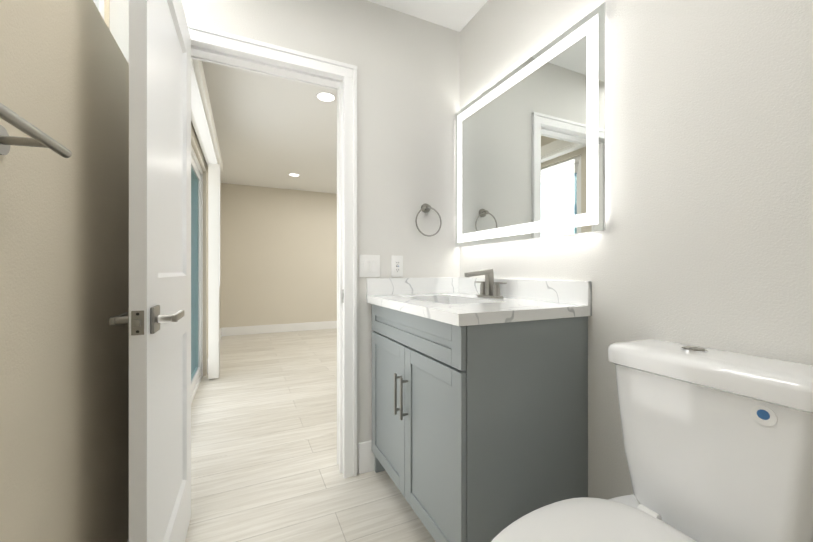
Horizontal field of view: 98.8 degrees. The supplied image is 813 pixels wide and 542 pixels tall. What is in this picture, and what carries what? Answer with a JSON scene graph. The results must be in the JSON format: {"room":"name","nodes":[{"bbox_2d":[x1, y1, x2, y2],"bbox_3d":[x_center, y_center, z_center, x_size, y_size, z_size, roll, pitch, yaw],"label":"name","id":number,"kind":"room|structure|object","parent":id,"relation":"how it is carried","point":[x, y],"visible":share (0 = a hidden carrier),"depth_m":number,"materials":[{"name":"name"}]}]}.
{"room":"bathroom","nodes":[
{"label":"bathroom","id":0,"kind":"room"},
{"bbox_2d":[0,0,220,541],"bbox_3d":[-1.609,-0.185,2.336,0.250,2.470,7.300,0,0,-25],"label":"wall","id":1,"kind":"structure","parent":0,"point":[64,344],"depth_m":0.75,"materials":[{"name":"paint"}]},
{"bbox_2d":[0,103,71,157],"bbox_3d":[-0.495,-0.204,0.320,0.072,0.045,0.625,0,0,-25],"label":"towel rail","id":2,"kind":"object","parent":1,"relation":"attached to","point":[39,138],"visible":0.96,"depth_m":0.54,"materials":[{"name":"silver metal"}]},
{"bbox_2d":[93,0,103,18],"bbox_3d":[-0.943,-0.998,0.792,0.050,0.545,1.238,0,0,-25],"label":"window","id":3,"kind":"structure","parent":1,"relation":"in","point":[99,4],"depth_m":1.33,"materials":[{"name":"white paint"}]},
{"bbox_2d":[191,145,202,403],"bbox_3d":[-1.673,0.025,2.581,0.100,2.050,1.960,0,0,-25],"label":"sliding door","id":4,"kind":"structure","parent":1,"relation":"in","point":[196,273],"depth_m":3.40,"materials":[{"name":"white paint"}]},
{"bbox_2d":[191,59,222,378],"bbox_3d":[-1.536,-0.055,2.656,0.128,2.170,2.220,0,0,-25],"label":"vertical blind","id":5,"kind":"object","parent":1,"relation":"attached to","point":[202,119],"visible":0.81,"depth_m":3.32,"materials":[{"name":"white"}]},
{"bbox_2d":[207,328,221,373],"bbox_3d":[-2.502,0.981,4.572,0.014,0.140,2.230,0,0,-25],"label":"baseboard","id":6,"kind":"structure","parent":1,"relation":"attached to","point":[220,328],"depth_m":5.34,"materials":[{"name":"white paint"}]},
{"bbox_2d":[221,183,336,327],"bbox_3d":[-1.192,-0.183,6.498,4.010,2.470,0.100,0,0,-25],"label":"wall","id":7,"kind":"structure","parent":0,"point":[278,255],"depth_m":5.97,"materials":[{"name":"paint"}]},
{"bbox_2d":[222,321,336,335],"bbox_3d":[-1.231,0.982,6.414,3.870,0.140,0.017,0,0,-25],"label":"baseboard","id":8,"kind":"structure","parent":7,"relation":"attached to","point":[275,328],"depth_m":5.96,"materials":[{"name":"white paint"}]},
{"bbox_2d":[110,0,459,473],"bbox_3d":[-0.453,-0.185,1.781,1.880,2.470,0.120,0,0,-25],"label":"wall","id":9,"kind":"structure","parent":0,"point":[408,86],"depth_m":1.87,"materials":[{"name":"paint"}]},
{"bbox_2d":[109,0,190,541],"bbox_3d":[-0.787,0.029,1.154,0.139,2.030,0.731,0,0,-24],"label":"door","id":10,"kind":"structure","parent":9,"relation":"in","point":[156,318],"depth_m":1.00,"materials":[{"name":"white paint"}]},
{"bbox_2d":[187,23,356,478],"bbox_3d":[-0.663,0.000,1.685,0.828,2.100,0.168,0,0,-25],"label":"door frame","id":11,"kind":"structure","parent":9,"relation":"attached to","point":[209,45],"depth_m":1.77,"materials":[{"name":"white paint"}]},
{"bbox_2d":[358,440,374,462],"bbox_3d":[1.056,0.980,2.561,2.967,0.140,0.019,0,0,-25],"label":"baseboard","id":12,"kind":"structure","parent":9,"relation":"attached to","point":[366,459],"depth_m":1.81,"materials":[{"name":"white paint"}]},
{"bbox_2d":[359,255,379,276],"bbox_3d":[-0.192,-0.027,1.828,0.116,0.116,0.013,0,0,-25],"label":"light switch","id":13,"kind":"object","parent":9,"relation":"attached to","point":[369,265],"visible":1,"depth_m":1.83,"materials":[{"name":"white plastic"}]},
{"bbox_2d":[391,255,402,276],"bbox_3d":[-0.050,-0.026,1.896,0.070,0.116,0.009,0,0,-25],"label":"electrical outlet","id":14,"kind":"object","parent":9,"relation":"attached to","point":[396,266],"visible":1,"depth_m":1.89,"materials":[{"name":"white plastic"}]},
{"bbox_2d":[415,203,441,236],"bbox_3d":[0.117,-0.286,1.950,0.164,0.190,0.051,0,0,-25],"label":"towel ring","id":15,"kind":"object","parent":9,"relation":"attached to","point":[425,208],"visible":0.98,"depth_m":1.95,"materials":[{"name":"silver metal"}]},
{"bbox_2d":[185,328,435,541],"bbox_3d":[0.231,1.101,3.134,4.260,0.100,7.400,0,0,-25],"label":"floor","id":16,"kind":"structure","parent":0,"point":[264,466],"depth_m":1.93,"materials":[{"name":"beige wood"}]},
{"bbox_2d":[366,269,591,541],"bbox_3d":[0.230,0.520,1.551,0.592,1.060,0.870,0,0,-25],"label":"bathroom vanity","id":17,"kind":"object","parent":16,"relation":"on","point":[479,409],"visible":1,"depth_m":1.22,"materials":[{"name":"grey paint"}]},
{"bbox_2d":[464,269,506,298],"bbox_3d":[0.353,0.059,1.664,0.166,0.138,0.214,0,0,-25],"label":"faucet","id":18,"kind":"object","parent":17,"relation":"on","point":[489,289],"depth_m":1.67,"materials":[{"name":"silver metal"}]},
{"bbox_2d":[491,339,812,541],"bbox_3d":[0.500,0.624,0.704,0.815,0.852,0.497,0,0,-25],"label":"toilet","id":19,"kind":"object","parent":16,"relation":"on","point":[718,445],"visible":1,"depth_m":0.79,"materials":[{"name":"white ceramic"}]},
{"bbox_2d":[202,0,487,193],"bbox_3d":[0.231,-1.470,3.135,4.260,0.100,7.400,0,0,-25],"label":"ceiling","id":20,"kind":"structure","parent":0,"point":[272,132],"depth_m":3.33,"materials":[{"name":"white paint"}]},
{"bbox_2d":[316,92,335,101],"bbox_3d":[-0.655,-1.417,2.834,0.156,0.012,0.156,0,0,-25],"label":"recessed light","id":21,"kind":"object","parent":20,"relation":"in","point":[326,96],"visible":1,"depth_m":2.82,"materials":[{"name":"white paint"}]},
{"bbox_2d":[460,0,812,499],"bbox_3d":[0.917,-0.185,0.917,0.120,2.470,2.600,0,0,-25],"label":"wall","id":22,"kind":"structure","parent":0,"point":[704,238],"depth_m":1.01,"materials":[{"name":"paint"}]},
{"bbox_2d":[455,2,605,246],"bbox_3d":[0.500,-0.533,1.633,0.034,0.786,0.939,0,0,-25],"label":"led mirror","id":23,"kind":"object","parent":22,"relation":"attached to","point":[530,147],"visible":1,"depth_m":1.46,"materials":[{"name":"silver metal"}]}
]}

